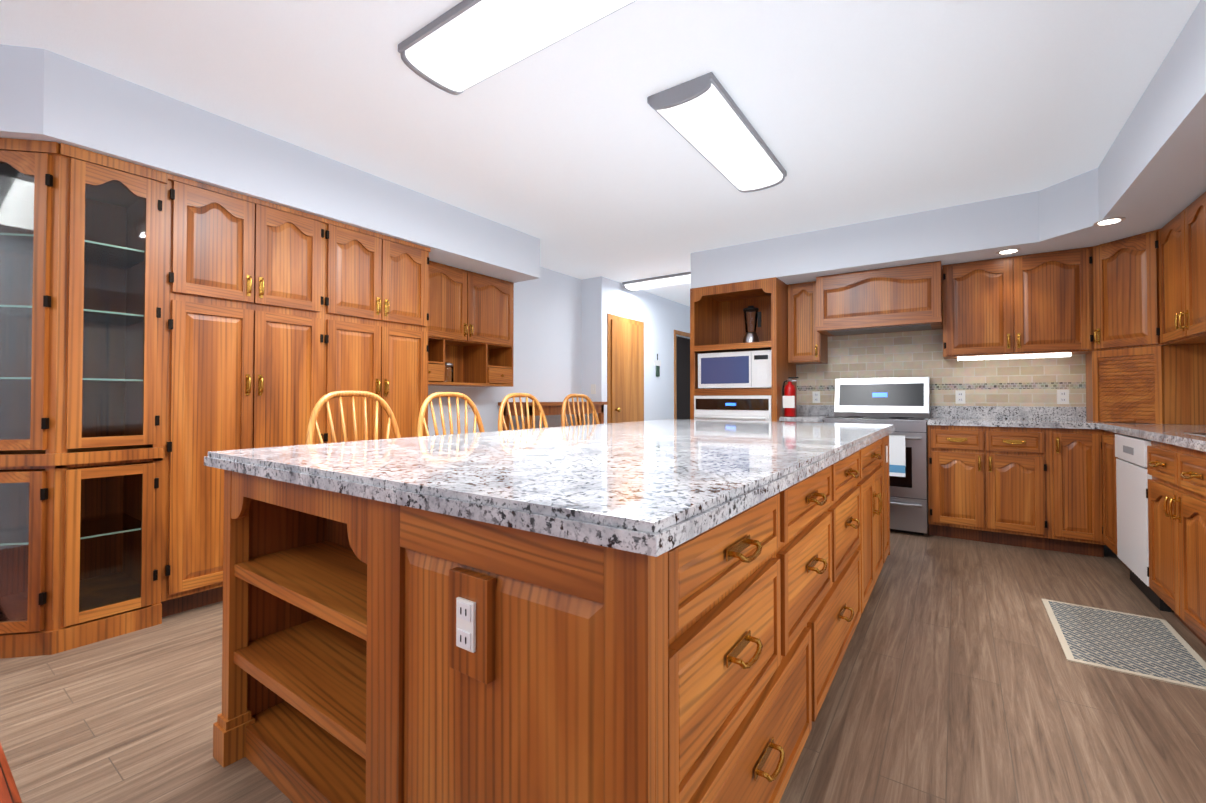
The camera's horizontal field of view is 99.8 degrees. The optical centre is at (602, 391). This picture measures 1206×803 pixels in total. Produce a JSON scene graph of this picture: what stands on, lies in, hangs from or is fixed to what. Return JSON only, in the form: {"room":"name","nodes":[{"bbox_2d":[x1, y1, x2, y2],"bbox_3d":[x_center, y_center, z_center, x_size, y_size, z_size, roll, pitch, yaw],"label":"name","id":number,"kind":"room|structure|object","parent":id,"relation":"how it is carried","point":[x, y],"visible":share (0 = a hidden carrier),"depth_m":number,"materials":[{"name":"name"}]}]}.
{"room":"kitchen","nodes":[
{"label":"kitchen","id":0,"kind":"room"},
{"bbox_2d":[428,267,689,435],"bbox_3d":[-0.664,-0.112,5.474,0.400,2.550,7.890,-1,-1,35],"label":"wall","id":1,"kind":"structure","parent":0,"point":[559,345],"depth_m":6.07,"materials":[{"name":"white paint"}]},
{"bbox_2d":[467,403,471,411],"bbox_3d":[-1.259,0.133,4.782,0.010,0.115,0.070,-1,-1,35],"label":"outlet","id":2,"kind":"object","parent":1,"relation":"attached to","point":[469,409],"visible":0.19,"depth_m":4.75,"materials":[{"name":"white plastic"}]},
{"bbox_2d":[428,261,513,386],"bbox_3d":[-1.285,-0.545,4.422,0.386,0.986,1.136,-1,-1,35],"label":"upper cabinet","id":3,"kind":"object","parent":1,"relation":"attached to","point":[470,328],"visible":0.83,"depth_m":4.46,"materials":[{"name":"brown wood"}]},
{"bbox_2d":[591,384,595,393],"bbox_3d":[-0.119,-0.028,6.115,0.070,0.115,0.012,-1,-1,35],"label":"light switch","id":4,"kind":"object","parent":1,"relation":"attached to","point":[593,388],"visible":1,"depth_m":6.11,"materials":[{"name":"white plastic"}]},
{"bbox_2d":[607,313,689,422],"bbox_3d":[0.852,0.128,7.229,0.118,2.120,2.690,-1,-1,35],"label":"door","id":5,"kind":"structure","parent":1,"relation":"attached to","point":[625,369],"depth_m":6.45,"materials":[{"name":"brown wood"}]},
{"bbox_2d":[654,354,660,376],"bbox_3d":[0.774,-0.372,7.175,0.020,0.320,0.180,-1,-1,35],"label":"wall sign","id":6,"kind":"object","parent":1,"relation":"attached to","point":[657,363],"visible":0.88,"depth_m":7.17,"materials":[{"name":"white"}]},
{"bbox_2d":[0,0,1199,306],"bbox_3d":[-0.299,-1.461,3.831,7.900,0.100,10.200,-1,-1,35],"label":"ceiling","id":7,"kind":"structure","parent":0,"point":[578,156],"depth_m":2.47,"materials":[{"name":"white paint"}]},
{"bbox_2d":[0,44,539,282],"bbox_3d":[-1.808,-1.236,3.453,0.650,0.360,3.380,-1,-1,35],"label":"ceiling soffit","id":8,"kind":"object","parent":7,"relation":"attached to","point":[46,95],"depth_m":2.65,"materials":[{"name":"white paint"}]},
{"bbox_2d":[398,0,635,94],"bbox_3d":[-0.252,-1.396,1.884,1.220,0.081,0.332,-1,-1,35],"label":"ceiling light","id":9,"kind":"object","parent":7,"relation":"attached to","point":[460,47],"visible":1,"depth_m":1.96,"materials":[{"name":"white plastic"}]},
{"bbox_2d":[622,272,690,290],"bbox_3d":[0.831,-1.335,6.150,1.220,0.081,0.312,-1,-1,35],"label":"ceiling light","id":10,"kind":"object","parent":7,"relation":"attached to","point":[662,281],"visible":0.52,"depth_m":6.15,"materials":[{"name":"white plastic"}]},
{"bbox_2d":[647,72,786,192],"bbox_3d":[0.700,-1.382,2.866,0.332,0.081,1.220,-1,-1,35],"label":"ceiling light","id":11,"kind":"object","parent":7,"relation":"attached to","point":[705,118],"visible":1,"depth_m":2.66,"materials":[{"name":"white plastic"}]},
{"bbox_2d":[0,529,1205,802],"bbox_3d":[0.373,1.178,4.757,7.900,0.050,7.850,-1,-1,35],"label":"floor","id":12,"kind":"structure","parent":0,"point":[958,677],"depth_m":1.78,"materials":[{"name":"wood"}]},
{"bbox_2d":[0,743,21,802],"bbox_3d":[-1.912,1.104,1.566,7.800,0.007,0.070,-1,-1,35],"label":"chair","id":13,"kind":"object","parent":12,"relation":"on","point":[9,792],"depth_m":1.42,"materials":[{"name":"brown wood"}]},
{"bbox_2d":[112,169,327,628],"bbox_3d":[-2.175,0.034,2.933,0.618,2.186,0.792,-1,-1,35],"label":"tall cabinet","id":14,"kind":"object","parent":12,"relation":"on","point":[162,334],"depth_m":2.63,"materials":[{"name":"brown wood"}]},
{"bbox_2d":[306,391,400,444],"bbox_3d":[-1.056,0.557,2.355,0.440,1.127,0.494,-1,-1,35],"label":"stool","id":15,"kind":"object","parent":12,"relation":"on","point":[313,423],"visible":0.31,"depth_m":2.45,"materials":[{"name":"brown wood"}]},
{"bbox_2d":[328,219,429,442],"bbox_3d":[-1.733,0.043,3.568,0.618,2.186,0.755,-1,-1,35],"label":"tall cabinet","id":16,"kind":"object","parent":12,"relation":"on","point":[378,284],"depth_m":3.37,"materials":[{"name":"brown wood"}]},
{"bbox_2d":[417,392,484,436],"bbox_3d":[-0.731,0.564,2.823,0.440,1.127,0.494,-1,-1,35],"label":"stool","id":17,"kind":"object","parent":12,"relation":"on","point":[439,395],"visible":0.25,"depth_m":2.92,"materials":[{"name":"brown wood"}]},
{"bbox_2d":[498,393,547,430],"bbox_3d":[-0.393,0.571,3.307,0.440,1.127,0.494,-1,-1,35],"label":"stool","id":18,"kind":"object","parent":12,"relation":"on","point":[501,421],"visible":0.29,"depth_m":3.41,"materials":[{"name":"brown wood"}]},
{"bbox_2d":[204,431,894,802],"bbox_3d":[0.325,0.679,2.363,1.546,0.878,3.084,-1,-1,35],"label":"kitchen island","id":19,"kind":"object","parent":12,"relation":"on","point":[656,611],"depth_m":1.01,"materials":[{"name":"brown wood"}]},
{"bbox_2d":[204,419,894,546],"bbox_3d":[0.309,0.219,2.396,1.590,0.042,3.120,-1,-1,35],"label":"island countertop","id":20,"kind":"structure","parent":19,"relation":"on","point":[651,481],"depth_m":1.24,"materials":[{"name":"white stone"}]},
{"bbox_2d":[498,402,606,430],"bbox_3d":[-0.497,0.638,5.475,0.420,1.050,1.320,-1,-1,35],"label":"console table","id":21,"kind":"object","parent":12,"relation":"on","point":[552,408],"visible":0.35,"depth_m":5.11,"materials":[{"name":"brown wood"}]},
{"bbox_2d":[561,394,599,426],"bbox_3d":[-0.033,0.578,3.824,0.440,1.127,0.494,-1,-1,35],"label":"stool","id":22,"kind":"object","parent":12,"relation":"on","point":[566,401],"visible":0.25,"depth_m":3.93,"materials":[{"name":"brown wood"}]},
{"bbox_2d":[690,277,796,421],"bbox_3d":[1.403,0.065,5.086,0.848,2.186,0.754,-1,-1,35],"label":"tall cabinet","id":23,"kind":"object","parent":12,"relation":"on","point":[717,322],"visible":0.38,"depth_m":5.05,"materials":[{"name":"brown wood"}]},
{"bbox_2d":[694,395,771,420],"bbox_3d":[1.388,0.387,5.061,0.754,0.690,0.746,-1,-1,35],"label":"built-in oven","id":24,"kind":"object","parent":23,"relation":"in","point":[748,408],"visible":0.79,"depth_m":4.78,"materials":[{"name":"silver metal"}]},
{"bbox_2d":[698,350,771,388],"bbox_3d":[1.367,-0.199,5.039,0.728,0.358,0.424,-1,-1,35],"label":"microwave","id":25,"kind":"object","parent":23,"relation":"in","point":[739,370],"visible":0.81,"depth_m":4.86,"materials":[{"name":"white"}]},
{"bbox_2d":[743,306,760,342],"bbox_3d":[1.480,-0.647,5.042,0.180,0.405,0.160,-1,-1,35],"label":"blender","id":26,"kind":"object","parent":23,"relation":"in","point":[750,336],"visible":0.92,"depth_m":5.00,"materials":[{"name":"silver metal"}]},
{"bbox_2d":[780,421,823,422],"bbox_3d":[1.943,0.714,4.778,0.376,0.878,0.628,-1,-1,35],"label":"base cabinet","id":27,"kind":"object","parent":12,"relation":"on","point":[780,421],"depth_m":4.49,"materials":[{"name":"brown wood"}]},
{"bbox_2d":[779,413,825,420],"bbox_3d":[1.940,0.254,4.780,0.376,0.041,0.638,-1,-1,35],"label":"countertop","id":28,"kind":"structure","parent":27,"relation":"on","point":[800,416],"depth_m":4.55,"materials":[{"name":"grey stone"}]},
{"bbox_2d":[782,377,798,416],"bbox_3d":[1.722,0.049,4.666,0.144,0.362,0.101,-1,-1,35],"label":"fire extinguisher","id":29,"kind":"object","parent":28,"relation":"on","point":[789,397],"visible":0.98,"depth_m":4.63,"materials":[{"name":"red paint"}]},
{"bbox_2d":[823,377,929,534],"bbox_3d":[2.380,0.510,4.411,0.756,1.275,0.708,-1,-1,35],"label":"range","id":30,"kind":"object","parent":12,"relation":"on","point":[902,405],"visible":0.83,"depth_m":4.11,"materials":[{"name":"silver metal"}]},
{"bbox_2d":[927,425,1046,549],"bbox_3d":[3.019,0.704,4.028,0.718,0.878,0.628,-1,-1,35],"label":"base cabinet","id":31,"kind":"object","parent":12,"relation":"on","point":[1043,478],"depth_m":3.76,"materials":[{"name":"brown wood"}]},
{"bbox_2d":[927,417,1178,428],"bbox_3d":[3.384,0.239,3.774,1.616,0.041,0.638,-1,-1,35],"label":"countertop","id":32,"kind":"structure","parent":31,"relation":"on","point":[933,420],"depth_m":3.80,"materials":[{"name":"grey stone"}]},
{"bbox_2d":[1086,344,1205,424],"bbox_3d":[3.778,-0.039,3.498,0.596,0.506,0.596,-1,-1,35],"label":"appliance garage","id":33,"kind":"object","parent":32,"relation":"on","point":[1158,385],"visible":1,"depth_m":3.34,"materials":[{"name":"brown wood"}]},
{"bbox_2d":[1047,425,1094,555],"bbox_3d":[3.415,0.699,3.716,0.290,0.878,0.688,-1,-1,35],"label":"base cabinet","id":34,"kind":"object","parent":12,"relation":"on","point":[1068,446],"depth_m":3.51,"materials":[{"name":"brown wood"}]},
{"bbox_2d":[1091,429,1138,569],"bbox_3d":[3.496,0.690,3.103,0.674,0.878,0.385,-1,-1,35],"label":"base cabinet","id":35,"kind":"object","parent":12,"relation":"on","point":[1103,459],"depth_m":3.39,"materials":[{"name":"brown wood"}]},
{"bbox_2d":[1042,599,1205,690],"bbox_3d":[2.334,1.114,2.289,0.460,0.008,0.780,-1,-1,35],"label":"rug","id":36,"kind":"object","parent":12,"relation":"on","point":[1161,650],"visible":1,"depth_m":2.23,"materials":[{"name":"grey fabric"}]},
{"bbox_2d":[1115,434,1170,611],"bbox_3d":[3.217,0.689,2.687,0.614,0.868,0.597,-1,-1,35],"label":"dishwasher","id":37,"kind":"object","parent":12,"relation":"on","point":[1132,476],"visible":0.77,"depth_m":2.81,"materials":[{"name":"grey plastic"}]},
{"bbox_2d":[1139,437,1205,645],"bbox_3d":[2.796,0.675,2.059,0.628,0.878,0.900,-1,-1,35],"label":"base cabinet","id":38,"kind":"object","parent":12,"relation":"on","point":[1176,491],"depth_m":2.23,"materials":[{"name":"brown wood"}]},
{"bbox_2d":[1099,422,1205,448],"bbox_3d":[2.820,0.215,2.109,0.638,0.041,2.740,-1,-1,35],"label":"countertop","id":39,"kind":"structure","parent":38,"relation":"on","point":[1185,434],"depth_m":2.63,"materials":[{"name":"grey stone"}]},
{"bbox_2d":[796,365,1028,418],"bbox_3d":[2.780,-0.124,4.653,3.610,2.550,0.100,-1,-1,35],"label":"wall","id":40,"kind":"structure","parent":0,"point":[994,406],"depth_m":4.19,"materials":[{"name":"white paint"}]},
{"bbox_2d":[788,281,827,364],"bbox_3d":[1.990,-0.653,4.936,0.294,0.756,0.348,-1,-1,35],"label":"upper cabinet","id":41,"kind":"object","parent":40,"relation":"attached to","point":[806,345],"depth_m":4.80,"materials":[{"name":"brown wood"}]},
{"bbox_2d":[816,261,942,336],"bbox_3d":[2.446,-0.788,4.507,0.940,0.498,0.532,-1,-1,35],"label":"range hood","id":42,"kind":"object","parent":40,"relation":"attached to","point":[905,298],"visible":0.98,"depth_m":4.29,"materials":[{"name":"brown wood"}]},
{"bbox_2d":[797,329,1085,406],"bbox_3d":[3.087,-0.224,4.373,2.730,0.698,0.009,-1,-1,35],"label":"tile backsplash","id":43,"kind":"structure","parent":40,"relation":"attached to","point":[1034,382],"depth_m":4.43,"materials":[{"name":"tile"}]},
{"bbox_2d":[812,391,819,402],"bbox_3d":[2.116,0.057,5.037,0.070,0.115,0.010,-1,-1,35],"label":"electrical outlet plate","id":44,"kind":"object","parent":43,"relation":"attached to","point":[815,394],"depth_m":5.03,"materials":[{"name":"white plastic"}]},
{"bbox_2d":[955,390,965,403],"bbox_3d":[3.076,0.047,4.368,0.070,0.115,0.010,-1,-1,35],"label":"electrical outlet plate","id":45,"kind":"object","parent":43,"relation":"attached to","point":[959,394],"depth_m":4.37,"materials":[{"name":"white plastic"}]},
{"bbox_2d":[1057,389,1068,403],"bbox_3d":[3.618,0.042,3.991,0.070,0.115,0.010,-1,-1,35],"label":"electrical outlet plate","id":46,"kind":"object","parent":43,"relation":"attached to","point":[1063,396],"depth_m":3.99,"materials":[{"name":"white plastic"}]},
{"bbox_2d":[797,405,1088,420],"bbox_3d":[3.084,0.177,4.361,2.734,0.100,0.020,-1,-1,35],"label":"backsplash","id":47,"kind":"structure","parent":40,"relation":"attached to","point":[1044,413],"depth_m":4.22,"materials":[{"name":"grey stone"}]},
{"bbox_2d":[942,248,1090,359],"bbox_3d":[3.267,-0.666,4.019,0.955,0.756,0.392,-1,-1,35],"label":"upper cabinet","id":48,"kind":"object","parent":40,"relation":"attached to","point":[1023,306],"depth_m":3.92,"materials":[{"name":"brown wood"}]},
{"bbox_2d":[1080,233,1147,351],"bbox_3d":[3.777,-0.673,3.532,0.680,0.756,0.609,-1,-1,35],"label":"upper cabinet","id":49,"kind":"object","parent":40,"relation":"attached to","point":[1147,289],"depth_m":3.53,"materials":[{"name":"brown wood"}]},
{"bbox_2d":[1144,192,1205,346],"bbox_3d":[3.454,-0.683,2.816,0.392,0.756,1.037,-1,-1,35],"label":"upper cabinet","id":50,"kind":"object","parent":40,"relation":"attached to","point":[1174,253],"depth_m":3.00,"materials":[{"name":"brown wood"}]},
{"bbox_2d":[691,0,1205,288],"bbox_3d":[0.636,-1.263,1.592,3.610,0.360,7.400,-1,-1,35],"label":"ceiling soffit","id":51,"kind":"structure","parent":0,"point":[1148,174],"depth_m":3.50,"materials":[{"name":"white paint"}]},
{"bbox_2d":[996,248,1020,253],"bbox_3d":[3.032,-1.047,3.796,0.144,0.008,0.144,-1,-1,35],"label":"recessed light","id":52,"kind":"object","parent":51,"relation":"attached to","point":[1010,251],"visible":0.98,"depth_m":3.78,"materials":[{"name":"white"}]},
{"bbox_2d":[1093,217,1125,225],"bbox_3d":[3.147,-1.056,3.155,0.144,0.008,0.144,-1,-1,35],"label":"recessed light","id":53,"kind":"object","parent":51,"relation":"attached to","point":[1109,221],"visible":0.98,"depth_m":3.14,"materials":[{"name":"white"}]}
]}

